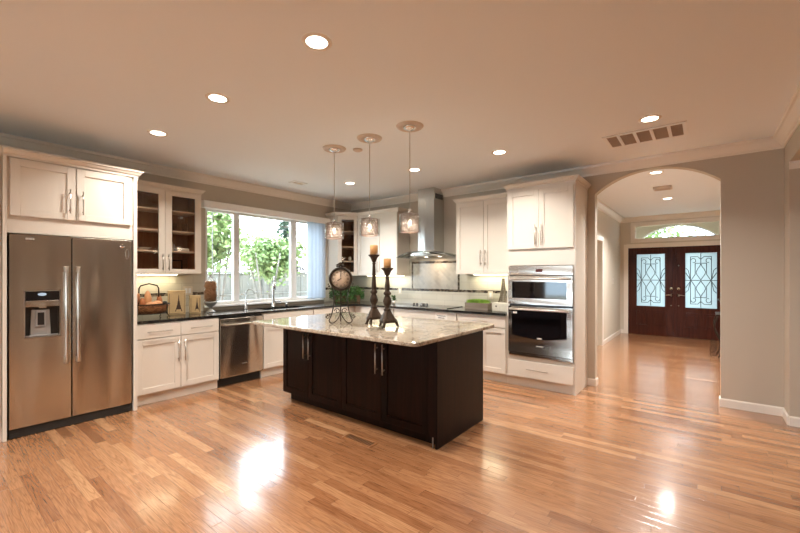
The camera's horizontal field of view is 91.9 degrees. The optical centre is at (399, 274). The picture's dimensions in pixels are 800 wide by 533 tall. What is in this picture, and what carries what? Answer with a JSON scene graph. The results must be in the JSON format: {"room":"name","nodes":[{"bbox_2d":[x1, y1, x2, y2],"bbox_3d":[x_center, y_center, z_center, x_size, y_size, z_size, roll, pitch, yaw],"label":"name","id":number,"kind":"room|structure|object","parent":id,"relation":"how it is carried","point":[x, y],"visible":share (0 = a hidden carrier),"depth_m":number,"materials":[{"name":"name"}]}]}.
{"room":"kitchen","nodes":[
{"label":"kitchen","id":0,"kind":"room"},
{"bbox_2d":[5,155,350,313],"bbox_3d":[-3.931,0.015,3.917,0.120,2.790,9.720,0,0,38],"label":"wall","id":1,"kind":"structure","parent":0,"point":[213,193],"depth_m":5.80,"materials":[{"name":"beige paint"}]},
{"bbox_2d":[137,179,205,273],"bbox_3d":[-2.939,-0.551,4.769,0.384,1.083,0.908,0,0,38],"label":"upper cabinet","id":2,"kind":"object","parent":1,"relation":"attached to","point":[160,210],"visible":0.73,"depth_m":4.81,"materials":[{"name":"beige paint"}]},
{"bbox_2d":[137,274,176,274],"bbox_3d":[-3.068,-0.004,4.734,0.030,0.011,0.630,0,0,38],"label":"light","id":3,"kind":"object","parent":2,"relation":"attached to","point":[137,274],"visible":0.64,"depth_m":4.79,"materials":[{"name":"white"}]},
{"bbox_2d":[137,206,194,216],"bbox_3d":[-2.978,-0.790,4.773,0.291,0.018,0.818,0,0,38],"label":"shelf","id":4,"kind":"object","parent":2,"relation":"attached to","point":[140,209],"depth_m":4.83,"materials":[{"name":"beige wood"}]},
{"bbox_2d":[137,227,194,234],"bbox_3d":[-2.978,-0.540,4.773,0.291,0.018,0.818,0,0,38],"label":"shelf","id":5,"kind":"object","parent":2,"relation":"attached to","point":[145,231],"depth_m":4.81,"materials":[{"name":"beige wood"}]},
{"bbox_2d":[137,249,194,253],"bbox_3d":[-2.978,-0.290,4.773,0.291,0.018,0.818,0,0,38],"label":"shelf","id":6,"kind":"object","parent":2,"relation":"attached to","point":[139,251],"depth_m":4.83,"materials":[{"name":"beige wood"}]},
{"bbox_2d":[174,248,188,250],"bbox_3d":[-2.795,-0.321,4.946,0.120,0.042,0.150,0,0,38],"label":"serving dish","id":7,"kind":"object","parent":2,"relation":"on","point":[175,249],"visible":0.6,"depth_m":4.90,"materials":[{"name":"beige ceramic"}]},
{"bbox_2d":[137,275,350,311],"bbox_3d":[-2.163,0.244,6.069,0.010,0.498,3.888,0,0,38],"label":"tiled wall","id":8,"kind":"structure","parent":1,"relation":"attached to","point":[165,283],"depth_m":5.05,"materials":[{"name":"beige tile"}]},
{"bbox_2d":[183,286,192,294],"bbox_3d":[-2.843,0.210,5.186,0.008,0.115,0.120,0,0,38],"label":"outlet","id":9,"kind":"object","parent":8,"relation":"attached to","point":[189,289],"visible":0.8,"depth_m":5.19,"materials":[{"name":"beige plastic"}]},
{"bbox_2d":[140,287,330,296],"bbox_3d":[-2.162,0.250,6.068,0.012,0.040,3.888,0,0,38],"label":"trim","id":10,"kind":"structure","parent":8,"relation":"attached to","point":[328,288],"depth_m":4.97,"materials":[{"name":"brown tile"}]},
{"bbox_2d":[204,208,323,307],"bbox_3d":[-2.087,-0.247,6.227,0.135,1.405,2.130,0,0,38],"label":"window","id":11,"kind":"structure","parent":1,"relation":"in","point":[292,292],"depth_m":5.86,"materials":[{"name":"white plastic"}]},
{"bbox_2d":[307,222,325,298],"bbox_3d":[-1.478,-0.257,6.867,0.068,1.334,0.364,0,0,38],"label":"vertical blind","id":12,"kind":"object","parent":11,"relation":"attached to","point":[316,232],"visible":0.98,"depth_m":6.83,"materials":[{"name":"white fabric"}]},
{"bbox_2d":[201,200,329,224],"bbox_3d":[-2.008,-0.975,6.193,0.099,0.100,2.275,0,0,38],"label":"blind valance","id":13,"kind":"object","parent":1,"relation":"attached to","point":[207,204],"visible":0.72,"depth_m":5.93,"materials":[{"name":"white wood"}]},
{"bbox_2d":[0,0,799,217],"bbox_3d":[1.517,-1.440,3.048,9.770,0.120,15.070,0,0,38],"label":"ceiling","id":14,"kind":"structure","parent":0,"point":[541,82],"depth_m":2.80,"materials":[{"name":"white paint"}]},
{"bbox_2d":[147,130,168,136],"bbox_3d":[-2.352,-1.377,3.760,0.182,0.006,0.182,0,0,38],"label":"recessed light","id":15,"kind":"object","parent":14,"relation":"in","point":[159,133],"visible":1,"depth_m":3.76,"materials":[{"name":"beige paint"}]},
{"bbox_2d":[205,93,229,103],"bbox_3d":[-1.421,-1.377,3.018,0.182,0.006,0.182,0,0,38],"label":"recessed light","id":16,"kind":"object","parent":14,"relation":"in","point":[213,97],"visible":1,"depth_m":3.02,"materials":[{"name":"beige paint"}]},
{"bbox_2d":[289,181,306,184],"bbox_3d":[-1.523,-1.375,5.791,0.142,0.009,0.240,0,0,38],"label":"ceiling vent","id":17,"kind":"object","parent":14,"relation":"in","point":[293,182],"visible":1,"depth_m":5.79,"materials":[{"name":"white metal"}]},
{"bbox_2d":[301,32,331,50],"bbox_3d":[-0.492,-1.377,2.291,0.182,0.006,0.182,0,0,38],"label":"recessed light","id":18,"kind":"object","parent":14,"relation":"in","point":[315,40],"visible":1,"depth_m":2.28,"materials":[{"name":"beige paint"}]},
{"bbox_2d":[322,145,345,238],"bbox_3d":[-0.716,-0.887,4.219,0.256,0.984,0.256,0,0,38],"label":"pendant light","id":19,"kind":"object","parent":14,"relation":"hanging from","point":[334,149],"visible":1,"depth_m":4.18,"materials":[{"name":"glass"}]},
{"bbox_2d":[344,182,355,184],"bbox_3d":[-0.749,-1.377,5.807,0.182,0.006,0.182,0,0,38],"label":"recessed light","id":20,"kind":"object","parent":14,"relation":"in","point":[347,183],"visible":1,"depth_m":5.82,"materials":[{"name":"beige paint"}]},
{"bbox_2d":[353,148,362,151],"bbox_3d":[-0.463,-1.369,4.250,0.104,0.021,0.104,0,0,38],"label":"smoke detector","id":21,"kind":"object","parent":14,"relation":"attached to","point":[354,149],"visible":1,"depth_m":4.22,"materials":[{"name":"beige paint"}]},
{"bbox_2d":[357,133,381,236],"bbox_3d":[-0.306,-0.887,3.898,0.256,0.984,0.256,0,0,38],"label":"pendant light","id":22,"kind":"object","parent":14,"relation":"hanging from","point":[369,138],"visible":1,"depth_m":3.86,"materials":[{"name":"clear glass"}]},
{"bbox_2d":[396,121,423,232],"bbox_3d":[0.091,-0.887,3.587,0.256,0.984,0.256,0,0,38],"label":"pendant light","id":23,"kind":"object","parent":14,"relation":"hanging from","point":[405,126],"visible":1,"depth_m":3.56,"materials":[{"name":"glass"}]},
{"bbox_2d":[408,168,421,171],"bbox_3d":[0.192,-1.377,5.070,0.182,0.006,0.182,0,0,38],"label":"recessed light","id":24,"kind":"object","parent":14,"relation":"in","point":[411,169],"visible":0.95,"depth_m":5.05,"materials":[{"name":"beige paint"}]},
{"bbox_2d":[491,150,507,154],"bbox_3d":[1.117,-1.377,4.346,0.182,0.006,0.182,0,0,38],"label":"recessed light","id":25,"kind":"object","parent":14,"relation":"in","point":[495,152],"visible":1,"depth_m":4.35,"materials":[{"name":"beige paint"}]},
{"bbox_2d":[602,121,687,148],"bbox_3d":[2.421,-1.375,3.833,0.687,0.009,0.420,0,0,38],"label":"ceiling vent","id":26,"kind":"object","parent":14,"relation":"in","point":[678,129],"visible":1,"depth_m":3.81,"materials":[{"name":"beige metal"}]},
{"bbox_2d":[638,114,661,122],"bbox_3d":[2.206,-1.377,3.417,0.182,0.006,0.182,0,0,38],"label":"recessed light","id":27,"kind":"object","parent":14,"relation":"in","point":[650,118],"visible":1,"depth_m":3.40,"materials":[{"name":"beige paint"}]},
{"bbox_2d":[648,171,663,174],"bbox_3d":[3.442,-1.377,5.205,0.182,0.006,0.182,0,0,38],"label":"recessed light","id":28,"kind":"object","parent":14,"relation":"in","point":[652,172],"visible":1,"depth_m":5.20,"materials":[{"name":"beige paint"}]},
{"bbox_2d":[653,185,671,190],"bbox_3d":[4.120,-1.361,6.071,0.240,0.037,0.200,0,0,38],"label":"ceiling vent","id":29,"kind":"object","parent":14,"relation":"attached to","point":[667,187],"visible":1,"depth_m":6.02,"materials":[{"name":"beige paint"}]},
{"bbox_2d":[0,333,799,532],"bbox_3d":[1.517,1.440,3.048,9.770,0.060,15.070,0,0,38],"label":"floor","id":30,"kind":"structure","parent":0,"point":[651,447],"depth_m":2.87,"materials":[{"name":"brown wood"}]},
{"bbox_2d":[0,146,1,441],"bbox_3d":[-3.932,0.167,3.130,0.845,2.485,0.918,0,0,38],"label":"pantry cabinet","id":31,"kind":"object","parent":30,"relation":"on","point":[0,146],"visible":1,"depth_m":3.26,"materials":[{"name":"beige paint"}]},
{"bbox_2d":[7,233,131,438],"bbox_3d":[-3.328,0.525,3.864,0.835,1.761,0.900,0,0,38],"label":"refrigerator","id":32,"kind":"object","parent":30,"relation":"on","point":[69,299],"visible":0.99,"depth_m":3.58,"materials":[{"name":"silver metal"}]},
{"bbox_2d":[25,300,58,307],"bbox_3d":[-3.216,0.261,3.477,0.064,0.068,0.226,0,0,38],"label":"control panel","id":33,"kind":"object","parent":32,"relation":"attached to","point":[28,303],"depth_m":3.46,"materials":[{"name":"silver metal"}]},
{"bbox_2d":[2,146,143,441],"bbox_3d":[-3.317,0.167,3.888,0.826,2.485,1.031,0,0,38],"label":"tall cabinet","id":34,"kind":"object","parent":30,"relation":"on","point":[39,198],"visible":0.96,"depth_m":3.58,"materials":[{"name":"beige paint"}]},
{"bbox_2d":[137,317,218,405],"bbox_3d":[-2.778,0.968,4.646,0.737,0.882,0.905,0,0,38],"label":"base cabinet","id":35,"kind":"object","parent":30,"relation":"on","point":[175,359],"visible":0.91,"depth_m":4.40,"materials":[{"name":"beige paint"}]},
{"bbox_2d":[137,301,506,324],"bbox_3d":[-0.809,0.510,5.002,3.436,0.030,3.900,0,0,38],"label":"countertop","id":36,"kind":"structure","parent":35,"relation":"on","point":[155,318],"depth_m":5.40,"materials":[{"name":"black stone"}]},
{"bbox_2d":[137,283,169,319],"bbox_3d":[-2.888,0.293,4.454,0.330,0.402,0.436,0,0,38],"label":"bread basket","id":37,"kind":"object","parent":36,"relation":"on","point":[150,309],"visible":0.59,"depth_m":4.37,"materials":[{"name":"wicker"}]},
{"bbox_2d":[139,298,145,304],"bbox_3d":[-2.898,0.320,4.360,0.061,0.128,0.062,0,0,38],"label":"bread loaf","id":38,"kind":"object","parent":37,"relation":"in","point":[142,300],"visible":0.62,"depth_m":4.34,"materials":[{"name":"orange food"}]},
{"bbox_2d":[144,291,151,302],"bbox_3d":[-2.912,0.280,4.472,0.068,0.200,0.071,0,0,38],"label":"bread loaf","id":39,"kind":"object","parent":37,"relation":"in","point":[147,297],"visible":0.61,"depth_m":4.45,"materials":[{"name":"orange food"}]},
{"bbox_2d":[167,290,185,314],"bbox_3d":[-2.810,0.344,4.867,0.194,0.299,0.094,0,0,-34],"label":"wooden box","id":40,"kind":"object","parent":36,"relation":"on","point":[176,298],"visible":0.98,"depth_m":4.83,"materials":[{"name":"brown wood"}]},
{"bbox_2d":[175,296,181,311],"bbox_3d":[-2.768,0.350,4.840,0.080,0.210,0.001,0,0,-34],"label":"print","id":41,"kind":"object","parent":40,"relation":"attached to","point":[178,299],"depth_m":4.84,"materials":[{"name":"brown"}]},
{"bbox_2d":[189,295,200,313],"bbox_3d":[-2.647,0.377,4.993,0.129,0.234,0.094,0,0,-34],"label":"wooden box","id":42,"kind":"object","parent":36,"relation":"on","point":[194,300],"visible":1,"depth_m":4.95,"materials":[{"name":"brown wood"}]},
{"bbox_2d":[204,274,216,312],"bbox_3d":[-2.521,0.242,5.150,0.164,0.504,0.163,0,0,38],"label":"glass jar","id":43,"kind":"object","parent":36,"relation":"on","point":[210,304],"visible":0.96,"depth_m":5.11,"materials":[{"name":"clear glass"}]},
{"bbox_2d":[204,281,216,300],"bbox_3d":[-2.521,0.216,5.151,0.155,0.280,0.159,0,0,-44],"label":"nuts","id":44,"kind":"object","parent":43,"relation":"in","point":[210,291],"visible":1,"depth_m":5.10,"materials":[{"name":"brown food"}]},
{"bbox_2d":[245,289,254,308],"bbox_3d":[-2.181,0.347,5.606,0.137,0.296,0.043,0,0,-18],"label":"water tap","id":45,"kind":"object","parent":36,"relation":"on","point":[246,303],"visible":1,"depth_m":5.59,"materials":[{"name":"grey metal"}]},
{"bbox_2d":[271,276,280,306],"bbox_3d":[-1.949,0.256,6.011,0.118,0.476,0.260,0,0,3],"label":"faucet","id":46,"kind":"object","parent":36,"relation":"on","point":[273,281],"visible":1,"depth_m":6.02,"materials":[{"name":"grey metal"}]},
{"bbox_2d":[329,286,364,302],"bbox_3d":[-0.965,0.338,7.014,0.658,0.313,0.230,0,0,-8],"label":"ivy","id":47,"kind":"object","parent":36,"relation":"on","point":[357,293],"visible":0.81,"depth_m":6.96,"materials":[{"name":"green plant"}]},
{"bbox_2d":[335,295,359,302],"bbox_3d":[-0.955,0.429,7.035,0.460,0.129,0.130,0,0,-7],"label":"planter","id":48,"kind":"object","parent":36,"relation":"on","point":[351,298],"depth_m":6.95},
{"bbox_2d":[392,295,395,303],"bbox_3d":[-0.105,0.414,6.560,0.130,0.161,0.127,0,0,38],"label":"potted plant","id":49,"kind":"object","parent":36,"relation":"on","point":[393,296],"visible":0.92,"depth_m":6.55,"materials":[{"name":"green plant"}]},
{"bbox_2d":[397,303,462,308],"bbox_3d":[0.462,0.465,6.104,0.926,0.060,0.491,0,0,38],"label":"cooktop","id":50,"kind":"object","parent":36,"relation":"in","point":[423,305],"visible":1,"depth_m":5.96,"materials":[{"name":"silver glass"}]},
{"bbox_2d":[465,299,491,309],"bbox_3d":[1.124,0.417,5.588,0.376,0.159,0.150,0,0,38],"label":"trough","id":51,"kind":"object","parent":36,"relation":"on","point":[477,304],"visible":1,"depth_m":5.52,"materials":[{"name":"grey wood"}]},
{"bbox_2d":[492,302,506,311],"bbox_3d":[1.375,0.435,5.250,0.220,0.117,0.118,0,0,38],"label":"crate","id":52,"kind":"object","parent":36,"relation":"on","point":[496,306],"visible":0.85,"depth_m":5.21,"materials":[{"name":"beige wood"}]},
{"bbox_2d":[498,278,506,302],"bbox_3d":[1.444,0.259,5.411,0.195,0.468,0.195,0,0,38],"label":"figurine","id":53,"kind":"object","parent":36,"relation":"on","point":[503,290],"visible":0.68,"depth_m":5.40,"materials":[{"name":"grey metal"}]},
{"bbox_2d":[217,314,262,386],"bbox_3d":[-2.269,0.970,5.207,0.687,0.872,0.596,0,0,38],"label":"dishwasher","id":54,"kind":"object","parent":30,"relation":"on","point":[240,340],"visible":0.62,"depth_m":5.01,"materials":[{"name":"silver metal"}]},
{"bbox_2d":[259,309,312,377],"bbox_3d":[-1.859,0.968,5.819,0.737,0.882,0.866,0,0,38],"label":"base cabinet","id":55,"kind":"object","parent":30,"relation":"on","point":[272,336],"visible":0.2,"depth_m":5.42,"materials":[{"name":"beige paint"}]},
{"bbox_2d":[313,306,354,314],"bbox_3d":[-1.305,0.968,6.526,0.737,0.882,0.923,0,0,38],"label":"base cabinet","id":56,"kind":"object","parent":30,"relation":"on","point":[351,308],"visible":0.11,"depth_m":6.23,"materials":[{"name":"beige paint"}]},
{"bbox_2d":[342,433,377,447],"bbox_3d":[-0.344,1.407,3.299,0.330,0.006,0.100,0,0,38],"label":"floor vent","id":57,"kind":"object","parent":30,"relation":"in","point":[363,441],"visible":1,"depth_m":3.29,"materials":[{"name":"brown wood"}]},
{"bbox_2d":[356,306,394,314],"bbox_3d":[-0.264,0.968,6.645,0.866,0.882,0.652,0,0,38],"label":"base cabinet","id":58,"kind":"object","parent":30,"relation":"on","point":[359,309],"visible":0.05,"depth_m":6.51,"materials":[{"name":"beige paint"}]},
{"bbox_2d":[283,329,482,449],"bbox_3d":[-0.274,0.968,4.066,2.075,0.882,0.864,0,0,38],"label":"kitchen island","id":59,"kind":"object","parent":30,"relation":"on","point":[432,393],"visible":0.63,"depth_m":3.52,"materials":[{"name":"brown wood"}]},
{"bbox_2d":[253,312,493,346],"bbox_3d":[-0.311,0.509,4.010,2.165,0.032,1.390,0,0,38],"label":"island countertop","id":60,"kind":"structure","parent":59,"relation":"on","point":[412,331],"depth_m":3.64,"materials":[{"name":"beige stone"}]},
{"bbox_2d":[325,261,355,323],"bbox_3d":[-0.601,0.176,3.922,0.218,0.631,0.229,0,0,38],"label":"clock","id":61,"kind":"object","parent":60,"relation":"on","point":[340,278],"visible":1,"depth_m":3.94,"materials":[{"name":"black metal"}]},
{"bbox_2d":[365,254,381,323],"bbox_3d":[-0.279,0.143,3.932,0.214,0.700,0.192,0,0,38],"label":"candlestick","id":62,"kind":"object","parent":60,"relation":"on","point":[374,313],"visible":0.84,"depth_m":3.92,"materials":[{"name":"brown metal"}]},
{"bbox_2d":[368,254,378,262],"bbox_3d":[-0.266,-0.167,3.949,0.116,0.081,0.115,0,0,38],"label":"cup","id":63,"kind":"object","parent":62,"relation":"on","point":[373,257],"depth_m":3.92,"materials":[{"name":"brown metal"}]},
{"bbox_2d":[370,245,377,254],"bbox_3d":[-0.266,-0.259,3.949,0.080,0.102,0.080,0,0,38],"label":"candle","id":64,"kind":"object","parent":62,"relation":"on","point":[373,248],"visible":0.97,"depth_m":3.92,"materials":[{"name":"brown wax"}]},
{"bbox_2d":[378,268,399,328],"bbox_3d":[-0.138,0.213,3.655,0.200,0.560,0.212,0,0,38],"label":"candlestick","id":65,"kind":"object","parent":60,"relation":"on","point":[387,316],"visible":1,"depth_m":3.62,"materials":[{"name":"brown metal"}]},
{"bbox_2d":[381,268,392,275],"bbox_3d":[-0.120,-0.026,3.650,0.116,0.081,0.115,0,0,38],"label":"cup","id":66,"kind":"object","parent":65,"relation":"on","point":[387,271],"depth_m":3.62,"materials":[{"name":"brown metal"}]},
{"bbox_2d":[384,258,390,267],"bbox_3d":[-0.120,-0.114,3.650,0.070,0.092,0.070,0,0,38],"label":"candle","id":67,"kind":"object","parent":65,"relation":"on","point":[387,262],"visible":1,"depth_m":3.62,"materials":[{"name":"brown wax"}]},
{"bbox_2d":[394,308,456,320],"bbox_3d":[0.528,0.968,6.025,1.136,0.882,0.652,0,0,38],"label":"base cabinet","id":68,"kind":"object","parent":30,"relation":"on","point":[397,312],"visible":0.11,"depth_m":5.82,"materials":[{"name":"beige paint"}]},
{"bbox_2d":[435,313,446,319],"bbox_3d":[0.596,0.600,5.601,0.200,0.096,0.006,0,0,38],"label":"paper notice","id":69,"kind":"object","parent":68,"relation":"attached to","point":[442,316],"visible":1,"depth_m":5.60,"materials":[{"name":"white paper"}]},
{"bbox_2d":[457,313,507,382],"bbox_3d":[1.263,0.968,5.449,0.724,0.882,0.652,0,0,38],"label":"base cabinet","id":70,"kind":"object","parent":30,"relation":"on","point":[494,339],"visible":0.38,"depth_m":5.12,"materials":[{"name":"beige paint"}]},
{"bbox_2d":[502,174,590,395],"bbox_3d":[1.880,0.127,4.969,0.920,2.565,0.657,0,0,38],"label":"tall cabinet","id":71,"kind":"object","parent":30,"relation":"on","point":[547,219],"visible":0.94,"depth_m":4.71,"materials":[{"name":"beige paint"}]},
{"bbox_2d":[508,265,573,362],"bbox_3d":[1.857,0.453,4.930,0.781,1.139,0.648,0,0,38],"label":"wall oven","id":72,"kind":"object","parent":71,"relation":"in","point":[540,297],"visible":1,"depth_m":4.71,"materials":[{"name":"silver metal"}]},
{"bbox_2d":[709,312,719,357],"bbox_3d":[5.719,1.035,6.572,0.722,0.740,0.640,0,0,38],"label":"console table","id":73,"kind":"object","parent":30,"relation":"on","point":[716,313],"visible":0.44,"depth_m":6.55,"materials":[{"name":"black metal"}]},
{"bbox_2d":[351,148,783,406],"bbox_3d":[2.875,0.015,4.684,9.650,2.790,0.120,0,0,38],"label":"wall","id":74,"kind":"structure","parent":0,"point":[751,184],"depth_m":4.04,"materials":[{"name":"beige paint"}]},
{"bbox_2d":[325,212,357,275],"bbox_3d":[-0.959,-0.558,7.182,0.529,1.136,0.670,0,0,38],"label":"upper cabinet","id":75,"kind":"object","parent":74,"relation":"attached to","point":[339,250],"visible":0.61,"depth_m":7.05,"materials":[{"name":"beige paint"}]},
{"bbox_2d":[342,231,357,234],"bbox_3d":[-0.953,-0.790,7.227,0.469,0.018,0.579,0,0,38],"label":"shelf","id":76,"kind":"object","parent":75,"relation":"attached to","point":[345,232],"depth_m":7.11,"materials":[{"name":"beige wood"}]},
{"bbox_2d":[342,246,357,248],"bbox_3d":[-0.953,-0.510,7.227,0.469,0.018,0.579,0,0,38],"label":"shelf","id":77,"kind":"object","parent":75,"relation":"attached to","point":[343,247],"depth_m":7.05,"materials":[{"name":"beige wood"}]},
{"bbox_2d":[357,207,411,275],"bbox_3d":[-0.303,-0.558,6.849,0.976,1.136,0.385,0,0,38],"label":"upper cabinet","id":78,"kind":"object","parent":74,"relation":"attached to","point":[392,243],"visible":0.82,"depth_m":6.65,"materials":[{"name":"beige paint"}]},
{"bbox_2d":[396,187,453,257],"bbox_3d":[0.437,-0.831,6.185,1.024,1.097,0.522,0,0,38],"label":"range hood","id":79,"kind":"object","parent":74,"relation":"attached to","point":[430,200],"visible":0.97,"depth_m":6.15,"materials":[{"name":"silver metal"}]},
{"bbox_2d":[351,261,506,306],"bbox_3d":[0.390,0.121,6.547,3.420,0.743,0.010,0,0,38],"label":"tiled wall","id":80,"kind":"structure","parent":74,"relation":"attached to","point":[467,281],"depth_m":6.41,"materials":[{"name":"beige tile"}]},
{"bbox_2d":[353,261,506,293],"bbox_3d":[0.389,0.020,6.546,3.420,0.500,0.012,0,0,38],"label":"trim","id":81,"kind":"structure","parent":80,"relation":"attached to","point":[419,262],"depth_m":6.37,"materials":[{"name":"brown tile"}]},
{"bbox_2d":[488,291,492,298],"bbox_3d":[1.353,0.300,5.782,0.075,0.115,0.008,0,0,38],"label":"outlet","id":82,"kind":"object","parent":80,"relation":"attached to","point":[490,293],"visible":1,"depth_m":5.78,"materials":[{"name":"beige plastic"}]},
{"bbox_2d":[413,263,457,289],"bbox_3d":[0.575,0.019,6.402,0.870,0.422,0.010,0,0,38],"label":"tile panel","id":83,"kind":"object","parent":74,"relation":"attached to","point":[431,275],"visible":0.86,"depth_m":6.39,"materials":[{"name":"tile"}]},
{"bbox_2d":[452,192,506,273],"bbox_3d":[1.261,-0.568,5.624,0.938,1.116,0.385,0,0,38],"label":"upper cabinet","id":84,"kind":"object","parent":74,"relation":"attached to","point":[481,221],"visible":0.76,"depth_m":5.50,"materials":[{"name":"beige paint"}]},
{"bbox_2d":[474,274,506,274],"bbox_3d":[1.381,-0.004,5.631,0.670,0.011,0.030,0,0,38],"label":"light","id":85,"kind":"object","parent":84,"relation":"attached to","point":[474,274],"visible":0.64,"depth_m":5.66,"materials":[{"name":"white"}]},
{"bbox_2d":[588,377,597,385],"bbox_3d":[2.484,1.366,4.981,0.100,0.088,0.134,0,0,38],"label":"baseboard","id":86,"kind":"structure","parent":74,"relation":"attached to","point":[592,382],"depth_m":4.93,"materials":[{"name":"beige paint"}]},
{"bbox_2d":[719,395,788,424],"bbox_3d":[3.644,1.366,3.972,0.258,0.088,0.637,0,0,-22],"label":"baseboard","id":87,"kind":"structure","parent":74,"relation":"attached to","point":[741,405],"depth_m":3.98,"materials":[{"name":"beige paint"}]},
{"bbox_2d":[597,209,619,345],"bbox_3d":[3.290,0.015,7.833,1.300,2.790,5.350,0,0,38],"label":"wall","id":88,"kind":"structure","parent":0,"point":[608,227],"depth_m":8.26,"materials":[{"name":"beige paint"}]},
{"bbox_2d":[597,235,603,345],"bbox_3d":[3.718,0.324,7.313,0.016,2.172,1.180,0,0,38],"label":"trim","id":89,"kind":"structure","parent":88,"relation":"attached to","point":[600,238],"depth_m":7.70,"materials":[{"name":"beige paint"}]},
{"bbox_2d":[604,329,620,343],"bbox_3d":[4.734,1.366,8.610,0.014,0.088,2.105,0,0,38],"label":"baseboard","id":90,"kind":"structure","parent":88,"relation":"attached to","point":[618,332],"depth_m":8.55,"materials":[{"name":"beige paint"}]},
{"bbox_2d":[628,247,673,336],"bbox_3d":[5.875,0.387,9.067,0.918,2.047,0.109,0,0,38],"label":"door","id":91,"kind":"structure","parent":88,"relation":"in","point":[651,270],"depth_m":9.07,"materials":[{"name":"brown wood"}]},
{"bbox_2d":[597,198,719,222],"bbox_3d":[4.764,-1.322,6.602,2.539,0.114,5.229,0,0,38],"label":"trim","id":92,"kind":"structure","parent":88,"relation":"attached to","point":[601,206],"depth_m":8.63,"materials":[{"name":"beige paint"}]},
{"bbox_2d":[676,245,719,340],"bbox_3d":[6.601,0.387,8.498,0.918,2.047,0.109,0,0,38],"label":"door","id":93,"kind":"structure","parent":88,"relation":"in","point":[697,267],"depth_m":8.54,"materials":[{"name":"brown wood"}]},
{"bbox_2d":[620,216,719,336],"bbox_3d":[6.414,0.015,8.708,2.780,2.790,0.120,0,0,38],"label":"door frame","id":94,"kind":"structure","parent":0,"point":[625,228],"depth_m":9.40,"materials":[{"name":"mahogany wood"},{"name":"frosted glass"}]},
{"bbox_2d":[631,217,719,242],"bbox_3d":[6.255,-1.010,8.796,1.746,0.480,0.096,0,0,38],"label":"window","id":95,"kind":"structure","parent":94,"relation":"attached to","point":[708,219],"depth_m":8.78,"materials":[{"name":"beige paint"}]},
{"bbox_2d":[636,221,718,238],"bbox_3d":[6.747,-0.190,9.101,5.800,3.400,0.150,0,0,38],"label":"wall","id":96,"kind":"structure","parent":0,"point":[641,231],"depth_m":9.21,"materials":[{"name":"beige paint"}]},
{"bbox_2d":[643,225,716,237],"bbox_3d":[6.556,-0.993,9.140,1.626,0.390,0.036,0,0,38],"label":"trim","id":97,"kind":"structure","parent":96,"relation":"attached to","point":[671,225],"depth_m":9.09,"materials":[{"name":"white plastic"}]},
{"bbox_2d":[784,124,799,417],"bbox_3d":[1.115,0.015,-0.111,0.620,2.790,9.600,0,0,38],"label":"wall","id":98,"kind":"structure","parent":0,"point":[792,148],"depth_m":3.62,"materials":[{"name":"beige paint"}]},
{"bbox_2d":[0,82,799,210],"bbox_3d":[-1.328,-1.322,1.802,6.585,0.114,9.599,0,0,38],"label":"trim","id":99,"kind":"structure","parent":98,"relation":"attached to","point":[789,122],"depth_m":4.62,"materials":[{"name":"beige paint"}]},
{"bbox_2d":[789,416,799,426],"bbox_3d":[3.751,1.366,3.544,0.264,0.088,0.014,0,0,38],"label":"baseboard","id":100,"kind":"structure","parent":98,"relation":"attached to","point":[793,421],"depth_m":3.60,"materials":[{"name":"beige paint"}]},
{"bbox_2d":[789,160,799,168],"bbox_3d":[3.746,-1.025,3.538,0.264,0.070,0.030,0,0,38],"label":"trim","id":101,"kind":"structure","parent":98,"relation":"attached to","point":[792,164],"depth_m":3.60,"materials":[{"name":"beige paint"}]},
{"label":"outside","id":102,"kind":"structure","parent":0,"visible":0},
{"bbox_3d":[6.166,1.540,7.873,80.000,0.060,60.000,0,0,38],"label":"ground","id":103,"kind":"structure","parent":102,"visible":0},
{"bbox_2d":[207,212,247,300],"bbox_3d":[-3.352,-0.044,6.910,1.195,3.112,1.210,0,0,-9],"label":"tree","id":104,"kind":"object","parent":103,"relation":"on","point":[222,234],"visible":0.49,"depth_m":6.83,"materials":[{"name":"green plant"}]},
{"bbox_2d":[207,271,306,300],"bbox_3d":[-2.258,0.710,11.964,0.150,1.600,16.052,0,0,38],"label":"fence","id":105,"kind":"object","parent":103,"relation":"on","point":[245,283],"visible":0.02,"depth_m":10.02,"materials":[{"name":"grey wood"}]},
{"bbox_2d":[224,225,306,298],"bbox_3d":[-3.154,0.142,8.896,1.797,2.746,1.930,0,0,42],"label":"tree","id":106,"kind":"object","parent":103,"relation":"on","point":[272,257],"visible":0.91,"depth_m":8.87,"materials":[{"name":"green plant"}]},
{"bbox_2d":[253,260,305,271],"bbox_3d":[-3.960,0.268,12.892,1.806,2.486,2.178,0,0,-5],"label":"tree","id":107,"kind":"object","parent":103,"relation":"on","point":[298,268],"visible":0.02,"depth_m":12.41,"materials":[{"name":"green plant"}]},
{"bbox_2d":[276,221,297,243],"bbox_3d":[-4.671,-0.900,15.982,0.977,4.822,0.919,0,0,38],"label":"tree","id":108,"kind":"object","parent":103,"relation":"on","point":[284,230],"visible":0.12,"depth_m":15.89,"materials":[{"name":"green plant"}]},
{"bbox_2d":[645,226,706,237],"bbox_3d":[8.398,-0.941,14.783,4.364,4.908,4.432,0,0,-7],"label":"tree","id":109,"kind":"object","parent":103,"relation":"on","point":[668,233],"visible":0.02,"depth_m":13.76,"materials":[{"name":"green plant"}]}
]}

